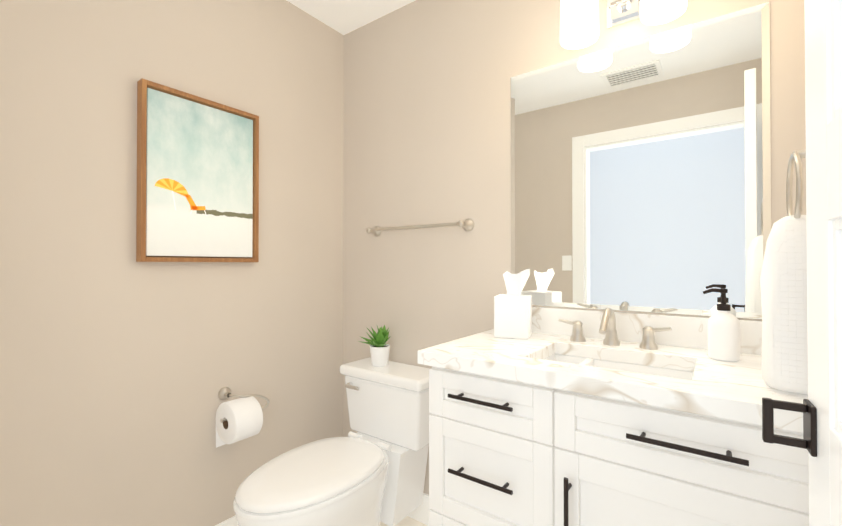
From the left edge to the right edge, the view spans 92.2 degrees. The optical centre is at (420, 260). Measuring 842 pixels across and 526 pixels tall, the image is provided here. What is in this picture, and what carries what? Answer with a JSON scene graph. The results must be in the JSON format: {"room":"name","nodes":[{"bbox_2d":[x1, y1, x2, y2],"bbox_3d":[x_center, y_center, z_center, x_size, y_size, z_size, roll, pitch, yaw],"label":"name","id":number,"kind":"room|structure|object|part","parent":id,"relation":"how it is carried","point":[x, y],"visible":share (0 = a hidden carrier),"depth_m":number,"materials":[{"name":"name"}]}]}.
{"room":"bathroom","nodes":[
{"label":"bathroom","id":0,"kind":"room"},
{"bbox_2d":[0,0,343,525],"bbox_3d":[-0.991,-0.019,1.515,0.100,2.440,1.780,0,-1,36],"label":"wall","id":1,"kind":"structure","parent":0,"point":[120,367],"depth_m":1.44,"materials":[{"name":"paint"}]},
{"bbox_2d":[136,78,258,261],"bbox_3d":[-0.850,-0.313,1.588,0.041,0.635,0.444,0,-1,36],"label":"framed art","id":2,"kind":"object","parent":1,"relation":"attached to","point":[197,179],"visible":1,"depth_m":1.55,"materials":[{"name":"multicoloured paper"}]},
{"bbox_2d":[215,515,237,525],"bbox_3d":[-0.915,1.133,1.511,0.014,0.135,1.680,0,-1,36],"label":"baseboard","id":3,"kind":"structure","parent":1,"relation":"attached to","point":[231,521],"depth_m":1.67,"materials":[{"name":"white paint"}]},
{"bbox_2d":[215,387,269,447],"bbox_3d":[-0.716,0.636,1.658,0.164,0.233,0.211,0,-1,36],"label":"toilet paper holder","id":4,"kind":"object","parent":1,"relation":"attached to","point":[239,419],"visible":1,"depth_m":1.60,"materials":[{"name":"white paper"}]},
{"bbox_2d":[286,0,415,34],"bbox_3d":[-0.538,-1.289,0.480,2.070,0.080,3.130,0,-1,36],"label":"ceiling","id":5,"kind":"structure","parent":0,"point":[343,17],"depth_m":2.00,"materials":[{"name":"white paint"}]},
{"bbox_2d":[380,516,427,525],"bbox_3d":[-0.538,1.231,0.457,2.070,0.080,3.130,0,-1,36],"label":"floor","id":6,"kind":"structure","parent":0,"point":[407,521],"depth_m":1.86,"materials":[{"name":"tile"}]},
{"bbox_2d":[233,357,430,525],"bbox_3d":[-0.315,0.842,1.590,0.474,0.720,0.842,0,-1,36],"label":"toilet","id":7,"kind":"object","parent":6,"relation":"on","point":[371,471],"visible":0.9,"depth_m":1.61,"materials":[{"name":"white ceramic"}]},
{"bbox_3d":[-0.390,0.785,1.488,0.392,0.015,0.589,0,-1,36],"label":"seat","id":8,"kind":"part","parent":7,"relation":"part of","materials":[{"name":"white plastic"}]},
{"bbox_3d":[-0.391,0.759,1.487,0.384,0.029,0.573,0,-1,36],"label":"lid","id":9,"kind":"part","parent":7,"relation":"part of","materials":[{"name":"white plastic"}]},
{"bbox_3d":[-0.304,0.569,1.834,0.089,0.027,0.028,0,-1,36],"label":"lever","id":10,"kind":"part","parent":7,"relation":"part of","materials":[{"name":"silver metal"}]},
{"bbox_2d":[359,325,390,366],"bbox_3d":[-0.195,0.388,1.885,0.197,0.191,0.156,0,-1,36],"label":"plant pot","id":11,"kind":"object","parent":7,"relation":"on","point":[379,349],"visible":1,"depth_m":1.86,"materials":[{"name":"white ceramic"}]},
{"bbox_3d":[-0.134,0.508,1.839,0.474,0.048,0.214,0,-1,36],"label":"tank lid","id":12,"kind":"part","parent":7,"relation":"part of","materials":[{"name":"white ceramic"}]},
{"bbox_3d":[-0.130,0.662,1.843,0.441,0.260,0.193,0,-1,36],"label":"tank","id":13,"kind":"part","parent":7,"relation":"part of","materials":[{"name":"white ceramic"}]},
{"bbox_2d":[417,307,808,525],"bbox_3d":[0.530,0.671,1.144,0.953,1.052,0.559,0,-1,36],"label":"bathroom vanity","id":14,"kind":"object","parent":6,"relation":"on","point":[578,417],"visible":0.85,"depth_m":0.98,"materials":[{"name":"painted wood"},{"name":"marble"},{"name":"black metal"}]},
{"bbox_2d":[417,307,807,432],"bbox_3d":[0.534,0.240,1.153,0.953,0.135,0.547,0,-1,36],"label":"countertop","id":15,"kind":"structure","parent":14,"relation":"on","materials":[{"name":"stone"}]},
{"bbox_2d":[494,269,531,338],"bbox_3d":[0.332,0.149,1.459,0.120,0.241,0.120,0,-1,20],"label":"tissue box","id":16,"kind":"object","parent":15,"relation":"on","point":[513,312],"visible":1,"depth_m":1.41,"materials":[{"name":"white cardboard"}]},
{"bbox_2d":[558,308,671,349],"bbox_3d":[0.583,0.207,1.264,0.333,0.122,0.158,0,-1,36],"label":"faucet","id":17,"kind":"object","parent":15,"relation":"on","point":[577,340],"depth_m":1.29,"materials":[{"name":"silver metal"}]},
{"bbox_2d":[544,354,693,379],"bbox_3d":[0.524,0.386,1.123,0.425,0.157,0.305,0,-1,36],"label":"sink","id":18,"kind":"object","parent":15,"relation":"in","point":[685,372],"depth_m":1.22,"materials":[{"name":"white ceramic"}]},
{"bbox_2d":[703,288,740,361],"bbox_3d":[0.817,0.170,1.102,0.083,0.191,0.072,0,-1,36],"label":"soap dispenser","id":19,"kind":"object","parent":15,"relation":"on","point":[724,335],"visible":1,"depth_m":1.08,"materials":[{"name":"white ceramic"}]},
{"bbox_2d":[343,0,805,494],"bbox_3d":[0.360,-0.018,1.688,2.070,2.440,0.100,0,-1,36],"label":"wall","id":20,"kind":"structure","parent":0,"point":[427,115],"depth_m":1.81,"materials":[{"name":"paint"}]},
{"bbox_2d":[408,493,429,525],"bbox_3d":[-0.047,1.137,1.906,0.916,0.135,0.014,0,-1,36],"label":"baseboard","id":21,"kind":"structure","parent":20,"relation":"attached to","point":[420,513],"depth_m":1.85,"materials":[{"name":"white"}]},
{"bbox_2d":[366,219,473,235],"bbox_3d":[-0.031,-0.153,1.866,0.581,0.053,0.077,0,-1,36],"label":"towel rail","id":22,"kind":"object","parent":20,"relation":"attached to","point":[467,224],"visible":1,"depth_m":1.79,"materials":[{"name":"silver metal"}]},
{"bbox_2d":[560,0,686,48],"bbox_3d":[0.647,-0.863,1.315,0.366,0.236,0.172,0,-1,36],"label":"sconce","id":23,"kind":"object","parent":20,"relation":"attached to","point":[579,24],"visible":1,"depth_m":1.32,"materials":[{"name":"white glass"}]},
{"bbox_2d":[511,2,770,318],"bbox_3d":[0.679,-0.285,1.389,0.790,0.910,0.006,0,-1,36],"label":"mirror","id":24,"kind":"object","parent":20,"relation":"attached to","point":[640,175],"visible":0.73,"depth_m":1.33,"materials":[{"name":"clear glass"}]},
{"bbox_3d":[0.596,-0.030,0.348,0.100,2.440,1.780,0,-1,36],"label":"wall","id":25,"kind":"structure","parent":0,"visible":0},
{"bbox_2d":[760,149,807,394],"bbox_3d":[0.809,0.004,0.849,0.150,0.510,0.188,0,-1,36],"label":"towel ring","id":26,"kind":"object","parent":25,"relation":"attached to","point":[783,285],"visible":0.71,"depth_m":0.81,"materials":[{"name":"white fabric"}]},
{"bbox_3d":[-0.395,0.107,0.033,1.124,2.160,0.136,0,-1,36],"label":"door frame","id":27,"kind":"structure","parent":0,"visible":0},
{"bbox_2d":[762,0,841,525],"bbox_3d":[0.300,0.160,0.169,0.140,2.040,0.860,0,-1,33],"label":"door","id":28,"kind":"structure","parent":27,"relation":"attached to","point":[820,408],"depth_m":0.48,"materials":[{"name":"white"}]},
{"bbox_3d":[0.519,0.213,0.508,0.140,0.062,0.040,0,-1,33],"label":"handle","id":29,"kind":"part","parent":28,"relation":"part of","materials":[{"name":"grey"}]}
]}

